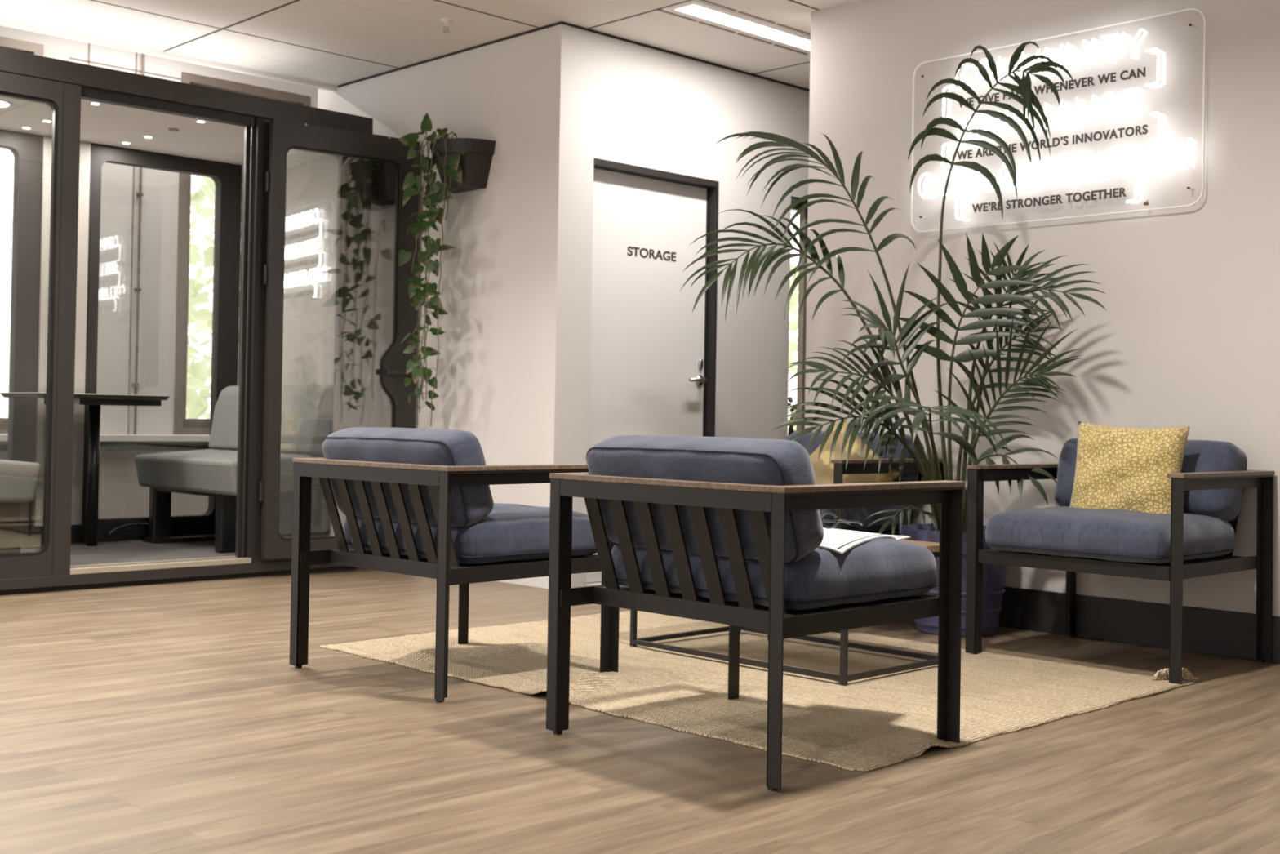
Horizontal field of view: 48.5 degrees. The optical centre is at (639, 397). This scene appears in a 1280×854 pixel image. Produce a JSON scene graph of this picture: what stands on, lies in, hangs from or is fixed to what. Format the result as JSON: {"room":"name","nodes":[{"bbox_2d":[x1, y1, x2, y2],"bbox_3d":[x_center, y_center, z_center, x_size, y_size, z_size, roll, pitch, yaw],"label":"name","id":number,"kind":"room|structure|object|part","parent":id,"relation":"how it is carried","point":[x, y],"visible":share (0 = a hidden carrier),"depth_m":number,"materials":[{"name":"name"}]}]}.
{"room":"office lounge","nodes":[
{"label":"office lounge","id":0,"kind":"room"},
{"bbox_2d":[0,25,318,518],"bbox_3d":[-5.146,-0.834,6.146,9.150,3.200,0.150,2,-1,-44],"label":"wall","id":1,"kind":"structure","parent":0,"point":[121,495],"depth_m":8.20,"materials":[{"name":"paint"}]},
{"bbox_2d":[0,35,44,433],"bbox_3d":[-3.771,-0.880,7.440,1.183,2.157,0.112,2,-1,-44],"label":"window","id":2,"kind":"structure","parent":1,"relation":"in","point":[7,43],"depth_m":7.75,"materials":[{"name":"clear glass"}]},
{"bbox_3d":[-3.791,-0.880,7.462,1.083,2.057,0.032,2,-1,-44],"label":"sash","id":3,"kind":"part","parent":2,"relation":"part of","materials":[{"name":"white metal"}]},
{"bbox_2d":[0,444,209,450],"bbox_3d":[-2.980,0.288,8.079,3.000,0.028,0.100,2,-1,-44],"label":"trim","id":4,"kind":"structure","parent":1,"relation":"attached to","point":[2,447],"depth_m":8.17,"materials":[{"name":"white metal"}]},
{"bbox_2d":[0,433,209,441],"bbox_3d":[-2.958,0.231,8.058,3.000,0.038,0.160,2,-1,-44],"label":"trim","id":5,"kind":"structure","parent":1,"relation":"attached to","point":[3,437],"depth_m":8.11,"materials":[{"name":"white"}]},
{"bbox_2d":[69,42,180,434],"bbox_3d":[-3.195,-0.929,7.935,1.284,2.290,0.004,2,-1,-44],"label":"trim","id":6,"kind":"structure","parent":1,"relation":"attached to","point":[88,60],"depth_m":8.19,"materials":[{"name":"brown"}]},
{"bbox_2d":[132,53,144,434],"bbox_3d":[-2.898,-0.920,8.206,0.030,2.290,0.030,2,-1,-44],"label":"pipe","id":7,"kind":"object","parent":1,"relation":"attached to","point":[140,193],"visible":0.74,"depth_m":8.19,"materials":[{"name":"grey metal"}]},
{"bbox_2d":[173,71,311,435],"bbox_3d":[-2.454,-0.838,8.720,0.865,2.157,0.112,2,-1,-44],"label":"window","id":8,"kind":"structure","parent":1,"relation":"in","point":[182,425],"depth_m":8.42,"materials":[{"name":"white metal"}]},
{"bbox_3d":[-2.475,-0.838,8.741,0.765,2.057,0.032,2,-1,-44],"label":"sash","id":9,"kind":"part","parent":8,"relation":"part of","materials":[{"name":"brown metal"}]},
{"bbox_2d":[0,0,857,88],"bbox_3d":[0.415,-1.777,2.214,11.600,0.120,10.600,2,-1,-44],"label":"ceiling","id":10,"kind":"structure","parent":0,"point":[334,42],"depth_m":6.43,"materials":[{"name":"tile"}]},
{"bbox_2d":[440,17,453,32],"bbox_3d":[-0.860,-1.650,6.306,0.056,0.053,0.056,2,-1,-44],"label":"sprinkler","id":11,"kind":"object","parent":10,"relation":"attached to","point":[446,20],"visible":1,"depth_m":6.30,"materials":[{"name":"white metal"}]},
{"bbox_2d":[657,0,810,54],"bbox_3d":[0.518,-1.649,6.352,1.000,0.006,0.246,2,-1,-44],"label":"recessed light","id":12,"kind":"object","parent":10,"relation":"in","point":[694,9],"visible":0.77,"depth_m":6.28,"materials":[{"name":"white plastic"}]},
{"bbox_2d":[317,30,541,586],"bbox_3d":[-1.069,-0.700,7.114,0.140,3.100,1.886,2,-1,-44],"label":"wall","id":13,"kind":"structure","parent":0,"point":[486,361],"depth_m":6.70,"materials":[{"name":"paint"}]},
{"bbox_2d":[0,17,336,91],"bbox_3d":[-4.544,-1.977,4.813,8.103,0.475,0.040,2,-1,-44],"label":"trim","id":14,"kind":"structure","parent":13,"relation":"attached to","point":[3,22],"depth_m":6.93,"materials":[{"name":"white"}]},
{"bbox_2d":[364,160,395,384],"bbox_3d":[-1.349,-0.639,7.106,0.270,1.429,0.397,2,-1,-44],"label":"wall planter","id":15,"kind":"object","parent":13,"relation":"attached to","point":[384,174],"visible":0.2,"depth_m":7.06,"materials":[{"name":"black plastic"}]},
{"bbox_3d":[-1.310,-1.092,7.134,0.195,0.215,0.384,2,-1,-44],"label":"planter pot","id":16,"kind":"part","parent":15,"relation":"part of","materials":[{"name":"black plastic"}]},
{"bbox_2d":[397,112,495,426],"bbox_3d":[-0.951,-0.610,6.656,0.325,1.489,0.437,2,-1,-44],"label":"wall planter","id":17,"kind":"object","parent":13,"relation":"attached to","point":[463,164],"visible":1,"depth_m":6.63,"materials":[{"name":"black plastic"}]},
{"bbox_3d":[-0.878,-1.091,6.690,0.195,0.215,0.384,2,-1,-44],"label":"planter pot","id":18,"kind":"part","parent":17,"relation":"part of","materials":[{"name":"black plastic"}]},
{"bbox_2d":[337,21,560,87],"bbox_3d":[-0.983,-1.663,6.952,0.007,0.010,1.816,2,-1,-44],"label":"trim","id":19,"kind":"structure","parent":13,"relation":"attached to","point":[559,22],"depth_m":6.86,"materials":[{"name":"brown metal"}]},
{"bbox_2d":[0,567,1279,853],"bbox_3d":[-0.152,0.859,2.712,11.600,0.120,12.100,2,-1,-44],"label":"floor","id":20,"kind":"structure","parent":0,"point":[176,717],"depth_m":3.14,"materials":[{"name":"brown wood"}]},
{"bbox_2d":[0,48,419,595],"bbox_3d":[-2.416,-0.286,6.620,2.430,2.212,1.377,2,-1,-44],"label":"booth","id":21,"kind":"object","parent":20,"relation":"on","point":[303,202],"visible":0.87,"depth_m":6.86,"materials":[{"name":"black metal"}]},
{"bbox_2d":[0,99,13,107],"bbox_3d":[-2.853,-1.293,6.234,0.185,0.002,0.185,1,-1,1],"label":"light","id":22,"kind":"object","parent":21,"relation":"attached to","point":[3,103],"depth_m":6.24,"materials":[{"name":"white plastic"}]},
{"bbox_2d":[0,459,40,553],"bbox_3d":[-3.066,0.305,6.088,0.594,0.808,1.030,2,-1,-44],"label":"bench","id":23,"kind":"object","parent":21,"relation":"on","point":[19,480],"visible":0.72,"depth_m":5.89,"materials":[{"name":"grey fabric"}]},
{"bbox_3d":[-3.071,0.434,6.055,0.530,0.023,0.840,2,-1,-44],"label":"bench rail","id":24,"kind":"part","parent":23,"relation":"part of","materials":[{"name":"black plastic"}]},
{"bbox_3d":[-2.647,0.571,5.937,0.100,0.285,0.060,2,-1,-44],"label":"bench leg","id":25,"kind":"part","parent":23,"relation":"part of","materials":[{"name":"black plastic"}]},
{"bbox_3d":[-3.006,0.338,6.146,0.426,0.192,1.030,2,-1,-44],"label":"seat","id":26,"kind":"part","parent":23,"relation":"part of","materials":[{"name":"grey fabric"}]},
{"bbox_3d":[-3.321,-0.338,6.628,0.990,1.915,0.065,2,-1,-44],"label":"frame","id":27,"kind":"part","parent":21,"relation":"part of","materials":[{"name":"brown metal"}]},
{"bbox_3d":[-2.668,-0.292,5.697,0.781,2.050,0.070,2,-1,-44],"label":"panel frame","id":28,"kind":"part","parent":21,"relation":"part of","materials":[{"name":"black metal"}]},
{"bbox_2d":[0,392,169,546],"bbox_3d":[-2.665,0.356,6.795,0.645,0.741,0.520,2,-1,-44],"label":"table","id":29,"kind":"object","parent":21,"relation":"on","point":[94,401],"visible":0.97,"depth_m":6.94,"materials":[{"name":"black metal"}]},
{"bbox_3d":[-2.686,0.379,6.970,0.056,0.700,0.056,2,-1,-44],"label":"table leg","id":30,"kind":"part","parent":29,"relation":"part of","materials":[{"name":"black plastic"}]},
{"bbox_2d":[89,102,100,105],"bbox_3d":[-2.385,-1.284,6.212,0.042,0.004,0.042,2,-1,-44],"label":"light","id":31,"kind":"object","parent":21,"relation":"attached to","point":[91,103],"depth_m":6.21,"materials":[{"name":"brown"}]},
{"bbox_2d":[107,523,148,536],"bbox_3d":[-2.546,0.671,7.218,0.329,0.062,0.010,2,-1,-44],"label":"power cable","id":32,"kind":"object","parent":21,"relation":"on","point":[131,524],"visible":0.62,"depth_m":7.17,"materials":[{"name":"black plastic"}]},
{"bbox_3d":[-2.534,-1.303,6.628,2.125,0.040,1.080,2,-1,-44],"label":"ceiling panel","id":33,"kind":"part","parent":21,"relation":"part of","materials":[{"name":"fabric"}]},
{"bbox_3d":[-2.501,-0.312,7.425,0.842,1.915,0.065,2,-1,-44],"label":"frame","id":34,"kind":"part","parent":21,"relation":"part of","materials":[{"name":"brown metal"}]},
{"bbox_2d":[134,384,333,553],"bbox_3d":[-2.023,0.338,7.101,0.594,0.808,1.030,2,-1,-44],"label":"bench","id":35,"kind":"object","parent":21,"relation":"on","point":[307,411],"visible":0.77,"depth_m":6.96,"materials":[{"name":"grey fabric"}]},
{"bbox_3d":[-2.450,0.594,7.244,0.100,0.285,0.060,2,-1,-44],"label":"bench leg","id":36,"kind":"part","parent":35,"relation":"part of","materials":[{"name":"black plastic"}]},
{"bbox_3d":[-2.084,0.367,7.043,0.426,0.192,1.030,2,-1,-44],"label":"seat","id":37,"kind":"part","parent":35,"relation":"part of","materials":[{"name":"grey fabric"}]},
{"bbox_3d":[-1.962,0.595,6.742,0.100,0.285,0.060,2,-1,-44],"label":"bench leg","id":38,"kind":"part","parent":35,"relation":"part of","materials":[{"name":"black plastic"}]},
{"bbox_3d":[-2.022,0.469,7.131,0.530,0.023,0.840,2,-1,-44],"label":"bench rail","id":39,"kind":"part","parent":35,"relation":"part of","materials":[{"name":"black plastic"}]},
{"bbox_3d":[-1.874,0.107,7.246,0.189,0.338,1.030,2,-1,-44],"label":"backrest","id":40,"kind":"part","parent":35,"relation":"part of","materials":[{"name":"grey fabric"}]},
{"bbox_3d":[-1.656,0.512,7.040,0.130,0.470,0.060,2,-1,-44],"label":"bench leg","id":41,"kind":"part","parent":35,"relation":"part of","materials":[{"name":"black plastic"}]},
{"bbox_3d":[-2.170,-0.299,7.785,0.045,2.144,0.050,2,-1,-44],"label":"corner post","id":42,"kind":"part","parent":21,"relation":"part of","materials":[{"name":"black metal"}]},
{"bbox_3d":[-1.586,-0.257,6.757,0.548,2.050,0.058,2,-1,-44],"label":"panel frame","id":43,"kind":"part","parent":21,"relation":"part of","materials":[{"name":"black metal"}]},
{"bbox_3d":[-1.417,-0.261,6.771,0.772,2.024,0.044,2,-1,-40],"label":"door frame","id":44,"kind":"part","parent":21,"relation":"part of","materials":[{"name":"black metal"}]},
{"bbox_3d":[-1.368,-0.297,6.960,0.045,2.144,0.070,2,-1,-44],"label":"corner post","id":45,"kind":"part","parent":21,"relation":"part of","materials":[{"name":"black metal"}]},
{"bbox_3d":[-1.187,-0.121,6.961,0.175,0.029,0.138,2,-1,-40],"label":"door handle","id":46,"kind":"part","parent":21,"relation":"part of","materials":[{"name":"grey metal"}]},
{"bbox_2d":[546,435,964,791],"bbox_3d":[0.277,0.455,3.398,0.679,0.723,0.741,2,-1,-44],"label":"lounge armchair","id":47,"kind":"object","parent":20,"relation":"on","point":[729,531],"visible":0.97,"depth_m":3.21,"materials":[{"name":"metal"}]},
{"bbox_3d":[-0.195,0.503,3.427,0.040,0.612,0.037,2,-1,-44],"label":"leg","id":48,"kind":"part","parent":47,"relation":"part of","materials":[{"name":"metal"}]},
{"bbox_3d":[0.041,0.489,3.626,0.647,0.042,0.006,2,-1,-44],"label":"seat rail","id":49,"kind":"part","parent":47,"relation":"part of","materials":[{"name":"metal"}]},
{"bbox_3d":[0.041,0.217,3.169,0.006,0.040,0.661,2,-1,-44],"label":"rail","id":50,"kind":"part","parent":47,"relation":"part of","materials":[{"name":"metal"}]},
{"bbox_2d":[586,435,823,562],"bbox_3d":[0.140,0.224,3.265,0.630,0.271,0.158,0,18,46],"label":"cushion","id":51,"kind":"object","parent":47,"relation":"on","point":[726,460],"depth_m":3.15,"materials":[{"name":"fabric"}]},
{"bbox_3d":[0.246,0.517,3.856,0.040,0.612,0.037,2,-1,-44],"label":"leg","id":52,"kind":"part","parent":47,"relation":"part of","materials":[{"name":"metal"}]},
{"bbox_2d":[611,537,937,609],"bbox_3d":[0.322,0.397,3.441,0.557,0.148,0.627,2,-1,-44],"label":"seat cushion","id":53,"kind":"object","parent":47,"relation":"on","point":[885,573],"depth_m":3.22,"materials":[{"name":"fabric"}]},
{"bbox_3d":[0.292,0.503,2.926,0.040,0.612,0.037,2,-1,-44],"label":"leg","id":54,"kind":"part","parent":47,"relation":"part of","materials":[{"name":"metal"}]},
{"bbox_3d":[0.498,0.489,3.156,0.647,0.042,0.006,2,-1,-44],"label":"seat rail","id":55,"kind":"part","parent":47,"relation":"part of","materials":[{"name":"metal"}]},
{"bbox_2d":[818,527,911,554],"bbox_3d":[0.475,0.336,3.425,0.210,0.033,0.540,1,-1,27],"label":"magazine","id":56,"kind":"object","parent":47,"relation":"on","point":[839,540],"visible":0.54,"depth_m":3.30,"materials":[{"name":"white paper"}]},
{"bbox_2d":[823,528,853,537],"bbox_3d":[0.432,0.322,3.363,0.080,0.007,0.250,1,-1,27],"label":"magazine","id":57,"kind":"object","parent":56,"relation":"on","point":[828,533],"depth_m":3.37,"materials":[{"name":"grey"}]},
{"bbox_2d":[820,511,862,528],"bbox_3d":[0.484,0.305,3.572,0.117,0.042,0.151,0,-1,38],"label":"eyeglasses","id":58,"kind":"object","parent":56,"relation":"on","point":[837,520],"visible":0.52,"depth_m":3.51,"materials":[{"name":"black plastic"}]},
{"bbox_3d":[0.517,0.224,3.145,0.647,0.040,0.037,2,-1,-44],"label":"arm rail","id":59,"kind":"part","parent":47,"relation":"part of","materials":[{"name":"metal"}]},
{"bbox_3d":[0.733,0.517,3.355,0.040,0.612,0.037,2,-1,-44],"label":"leg","id":60,"kind":"part","parent":47,"relation":"part of","materials":[{"name":"metal"}]},
{"bbox_2d":[320,610,1195,772],"bbox_3d":[0.315,0.812,4.423,1.693,0.041,2.194,2,-1,-44],"label":"jute rug","id":61,"kind":"object","parent":20,"relation":"on","point":[868,724],"visible":0.78,"depth_m":4.06,"materials":[{"name":"beige wicker"}]},
{"bbox_2d":[289,426,619,702],"bbox_3d":[-0.544,0.454,4.237,0.741,0.723,0.679,0,-1,44],"label":"lounge armchair","id":62,"kind":"object","parent":61,"relation":"on","point":[418,502],"visible":0.97,"depth_m":4.02,"materials":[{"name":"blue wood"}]},
{"bbox_3d":[-1.016,0.501,4.249,0.037,0.612,0.040,0,-1,44],"label":"leg","id":63,"kind":"part","parent":62,"relation":"part of","materials":[{"name":"metal"}]},
{"bbox_3d":[-0.787,0.487,4.456,0.006,0.042,0.647,0,-1,44],"label":"seat rail","id":64,"kind":"part","parent":62,"relation":"part of","materials":[{"name":"metal"}]},
{"bbox_3d":[-0.771,0.216,3.999,0.661,0.040,0.006,0,-1,44],"label":"rail","id":65,"kind":"part","parent":62,"relation":"part of","materials":[{"name":"metal"}]},
{"bbox_2d":[322,426,493,526],"bbox_3d":[-0.676,0.223,4.098,0.630,0.271,0.158,0,18,44],"label":"cushion","id":66,"kind":"object","parent":62,"relation":"on","point":[472,505],"depth_m":3.95,"materials":[{"name":"fabric"}]},
{"bbox_3d":[-0.512,0.503,3.766,0.037,0.612,0.040,0,-1,44],"label":"leg","id":67,"kind":"part","parent":62,"relation":"part of","materials":[{"name":"metal"}]},
{"bbox_3d":[-0.590,0.515,4.693,0.037,0.612,0.040,0,-1,44],"label":"leg","id":68,"kind":"part","parent":62,"relation":"part of","materials":[{"name":"metal"}]},
{"bbox_2d":[343,502,596,564],"bbox_3d":[-0.501,0.396,4.281,0.627,0.148,0.557,0,-1,44],"label":"seat cushion","id":69,"kind":"object","parent":62,"relation":"on","point":[497,533],"depth_m":4.03,"materials":[{"name":"fabric"}]},
{"bbox_3d":[-0.295,0.223,3.992,0.037,0.040,0.647,0,-1,44],"label":"arm rail","id":70,"kind":"part","parent":62,"relation":"part of","materials":[{"name":"metal"}]},
{"bbox_3d":[-0.315,0.489,4.003,0.006,0.042,0.647,0,-1,44],"label":"seat rail","id":71,"kind":"part","parent":62,"relation":"part of","materials":[{"name":"metal"}]},
{"bbox_3d":[-0.087,0.517,4.209,0.037,0.612,0.040,0,-1,44],"label":"leg","id":72,"kind":"part","parent":62,"relation":"part of","materials":[{"name":"metal"}]},
{"bbox_2d":[630,539,939,684],"bbox_3d":[0.469,0.640,4.560,0.541,0.377,0.893,2,-1,-44],"label":"coffee table","id":73,"kind":"object","parent":61,"relation":"on","point":[934,547],"visible":0.13,"depth_m":4.46,"materials":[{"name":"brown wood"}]},
{"bbox_3d":[-0.019,0.644,4.691,0.016,0.356,0.016,2,-1,-44],"label":"leg","id":74,"kind":"part","parent":73,"relation":"part of","materials":[{"name":"black metal"}]},
{"bbox_3d":[0.586,0.645,4.068,0.016,0.356,0.016,2,-1,-44],"label":"leg","id":75,"kind":"part","parent":73,"relation":"part of","materials":[{"name":"black metal"}]},
{"bbox_2d":[786,431,944,632],"bbox_3d":[0.690,0.495,5.553,0.679,0.723,0.741,2,-1,-44],"label":"lounge armchair","id":76,"kind":"object","parent":20,"relation":"on","point":[911,472],"visible":0.2,"depth_m":5.32,"materials":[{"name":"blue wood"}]},
{"bbox_3d":[0.719,0.544,5.094,0.040,0.612,0.037,2,-1,-44],"label":"leg","id":77,"kind":"part","parent":76,"relation":"part of","materials":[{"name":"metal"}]},
{"bbox_2d":[809,419,899,484],"bbox_3d":[0.773,0.311,5.451,0.484,0.474,0.171,0,-1,37],"label":"floral pillow","id":78,"kind":"object","parent":76,"relation":"on","point":[823,470],"visible":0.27,"depth_m":5.42,"materials":[{"name":"yellow fabric"}]},
{"bbox_2d":[786,431,923,481],"bbox_3d":[0.834,0.273,5.693,0.630,0.271,0.158,0,-20,46],"label":"cushion","id":79,"kind":"object","parent":76,"relation":"on","point":[911,472],"depth_m":5.49,"materials":[{"name":"fabric"}]},
{"bbox_2d":[819,505,909,531],"bbox_3d":[0.648,0.434,5.511,0.557,0.148,0.627,2,-1,-44],"label":"seat cushion","id":80,"kind":"object","parent":76,"relation":"on","point":[860,514],"depth_m":5.28,"materials":[{"name":"fabric"}]},
{"bbox_3d":[0.925,0.530,5.324,0.647,0.042,0.006,2,-1,-44],"label":"seat rail","id":81,"kind":"part","parent":76,"relation":"part of","materials":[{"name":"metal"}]},
{"bbox_3d":[0.944,0.265,5.312,0.647,0.040,0.037,2,-1,-44],"label":"arm rail","id":82,"kind":"part","parent":76,"relation":"part of","materials":[{"name":"metal"}]},
{"bbox_3d":[1.160,0.558,5.522,0.040,0.612,0.037,2,-1,-44],"label":"leg","id":83,"kind":"part","parent":76,"relation":"part of","materials":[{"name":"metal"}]},
{"bbox_2d":[680,40,1106,635],"bbox_3d":[0.848,-0.192,4.841,1.368,2.080,0.835,1,-1,-26],"label":"potted palm","id":84,"kind":"object","parent":20,"relation":"on","point":[994,575],"visible":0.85,"depth_m":4.92,"materials":[{"name":"plant"}]},
{"bbox_2d":[898,523,1008,635],"bbox_3d":[1.165,0.670,5.220,0.426,0.378,0.426,2,-1,-44],"label":"pot","id":85,"kind":"object","parent":20,"relation":"on","point":[994,575],"depth_m":5.09,"materials":[{"name":"ceramic"}]},
{"bbox_2d":[964,437,1275,684],"bbox_3d":[1.565,0.496,4.653,0.679,0.723,0.741,2,-1,-44],"label":"lounge armchair","id":86,"kind":"object","parent":20,"relation":"on","point":[1197,539],"visible":0.81,"depth_m":4.53,"materials":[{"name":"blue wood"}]},
{"bbox_3d":[1.107,0.544,4.694,0.040,0.612,0.037,2,-1,-44],"label":"leg","id":87,"kind":"part","parent":86,"relation":"part of","materials":[{"name":"metal"}]},
{"bbox_3d":[1.343,0.530,4.893,0.647,0.042,0.006,2,-1,-44],"label":"seat rail","id":88,"kind":"part","parent":86,"relation":"part of","materials":[{"name":"metal"}]},
{"bbox_3d":[1.332,0.265,4.913,0.647,0.040,0.037,2,-1,-44],"label":"arm rail","id":89,"kind":"part","parent":86,"relation":"part of","materials":[{"name":"metal"}]},
{"bbox_3d":[1.548,0.558,5.123,0.040,0.612,0.037,2,-1,-44],"label":"leg","id":90,"kind":"part","parent":86,"relation":"part of","materials":[{"name":"metal"}]},
{"bbox_2d":[985,506,1235,564],"bbox_3d":[1.522,0.435,4.611,0.557,0.148,0.627,2,-1,-44],"label":"seat cushion","id":91,"kind":"object","parent":86,"relation":"on","point":[1060,535],"depth_m":4.43,"materials":[{"name":"fabric"}]},
{"bbox_2d":[1069,421,1190,513],"bbox_3d":[1.589,0.265,4.636,0.383,0.370,0.182,0,-1,35],"label":"dotted pillow","id":92,"kind":"object","parent":86,"relation":"on","point":[1117,467],"visible":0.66,"depth_m":4.58,"materials":[{"name":"yellow fabric"}]},
{"bbox_2d":[1053,437,1246,521],"bbox_3d":[1.709,0.274,4.793,0.630,0.271,0.158,0,-20,46],"label":"cushion","id":93,"kind":"object","parent":86,"relation":"on","point":[1199,455],"depth_m":4.59,"materials":[{"name":"fabric"}]},
{"bbox_3d":[1.593,0.545,4.194,0.040,0.612,0.037,2,-1,-44],"label":"leg","id":94,"kind":"part","parent":86,"relation":"part of","materials":[{"name":"metal"}]},
{"bbox_3d":[1.799,0.531,4.424,0.647,0.042,0.006,2,-1,-44],"label":"seat rail","id":95,"kind":"part","parent":86,"relation":"part of","materials":[{"name":"metal"}]},
{"bbox_3d":[1.819,0.266,4.412,0.647,0.040,0.037,2,-1,-44],"label":"arm rail","id":96,"kind":"part","parent":86,"relation":"part of","materials":[{"name":"metal"}]},
{"bbox_3d":[2.034,0.559,4.622,0.040,0.612,0.037,2,-1,-44],"label":"leg","id":97,"kind":"part","parent":86,"relation":"part of","materials":[{"name":"metal"}]},
{"bbox_2d":[531,23,809,588],"bbox_3d":[0.835,-0.370,7.552,3.495,2.517,0.140,2,-1,-44],"label":"wall","id":98,"kind":"structure","parent":0,"point":[602,97],"depth_m":6.67,"materials":[{"name":"paint"}]},
{"bbox_2d":[586,157,719,582],"bbox_3d":[0.029,-0.107,6.761,0.835,1.940,0.132,2,-1,-44],"label":"door","id":99,"kind":"structure","parent":98,"relation":"in","point":[653,358],"depth_m":6.78,"materials":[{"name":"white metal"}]},
{"bbox_3d":[0.029,-0.107,6.761,0.835,1.940,0.132,2,-1,-44],"label":"frame","id":100,"kind":"part","parent":99,"relation":"part of","materials":[{"name":"brown metal"}]},
{"bbox_3d":[0.280,-0.085,6.958,0.141,0.052,0.059,2,-1,-44],"label":"lever handle","id":101,"kind":"part","parent":99,"relation":"part of","materials":[{"name":"silver metal"}]},
{"bbox_2d":[560,21,809,91],"bbox_3d":[0.295,-1.642,6.924,1.802,0.010,0.007,2,-1,-44],"label":"trim","id":102,"kind":"structure","parent":98,"relation":"attached to","point":[562,22],"depth_m":6.82,"materials":[{"name":"brown metal"}]},
{"bbox_2d":[787,195,808,437],"bbox_3d":[0.848,-0.398,7.561,0.325,1.298,0.155,2,-1,-44],"label":"window","id":103,"kind":"structure","parent":98,"relation":"in","point":[803,215],"depth_m":7.61,"materials":[{"name":"brown metal"}]},
{"bbox_2d":[787,396,796,436],"bbox_3d":[0.794,0.108,7.468,0.049,0.221,0.052,1,-1,-26],"label":"bud vase","id":104,"kind":"object","parent":103,"relation":"on","point":[790,399],"visible":0.74,"depth_m":7.46,"materials":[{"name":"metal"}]},
{"bbox_3d":[0.812,-0.399,7.598,0.301,1.272,0.032,2,-1,-44],"label":"sash","id":105,"kind":"part","parent":103,"relation":"part of","materials":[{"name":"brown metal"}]},
{"bbox_2d":[804,0,1279,616],"bbox_3d":[3.496,-0.389,3.297,0.130,2.517,7.856,2,-1,-44],"label":"wall","id":106,"kind":"structure","parent":0,"point":[1188,334],"depth_m":5.14,"materials":[{"name":"paint"}]},
{"bbox_2d":[911,8,1205,232],"bbox_3d":[1.502,-0.989,5.231,0.061,0.676,1.185,2,-1,-44],"label":"sign","id":107,"kind":"object","parent":106,"relation":"attached to","point":[1108,36],"visible":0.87,"depth_m":5.15,"materials":[{"name":"clear plastic"}]},
{"bbox_2d":[998,586,1279,663],"bbox_3d":[3.425,0.791,3.229,0.013,0.152,7.856,2,-1,-44],"label":"baseboard","id":108,"kind":"structure","parent":106,"relation":"attached to","point":[1228,633],"depth_m":4.96,"materials":[{"name":"black"}]},
{"label":"outside","id":109,"kind":"structure","parent":0,"visible":0},
{"bbox_2d":[186,175,242,418],"bbox_3d":[-3.188,0.072,11.547,2.713,4.624,2.596,2,-1,-44],"label":"tree","id":110,"kind":"object","parent":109,"point":[197,406],"visible":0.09,"depth_m":10.91,"materials":[{"name":"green plant"}]},
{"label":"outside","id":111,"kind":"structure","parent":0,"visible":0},
{"bbox_2d":[787,263,798,432],"bbox_3d":[1.350,0.619,12.109,1.960,3.701,1.913,2,-1,-44],"label":"tree","id":112,"kind":"object","parent":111,"point":[793,345],"visible":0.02,"depth_m":11.76,"materials":[{"name":"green plant"}]}
]}

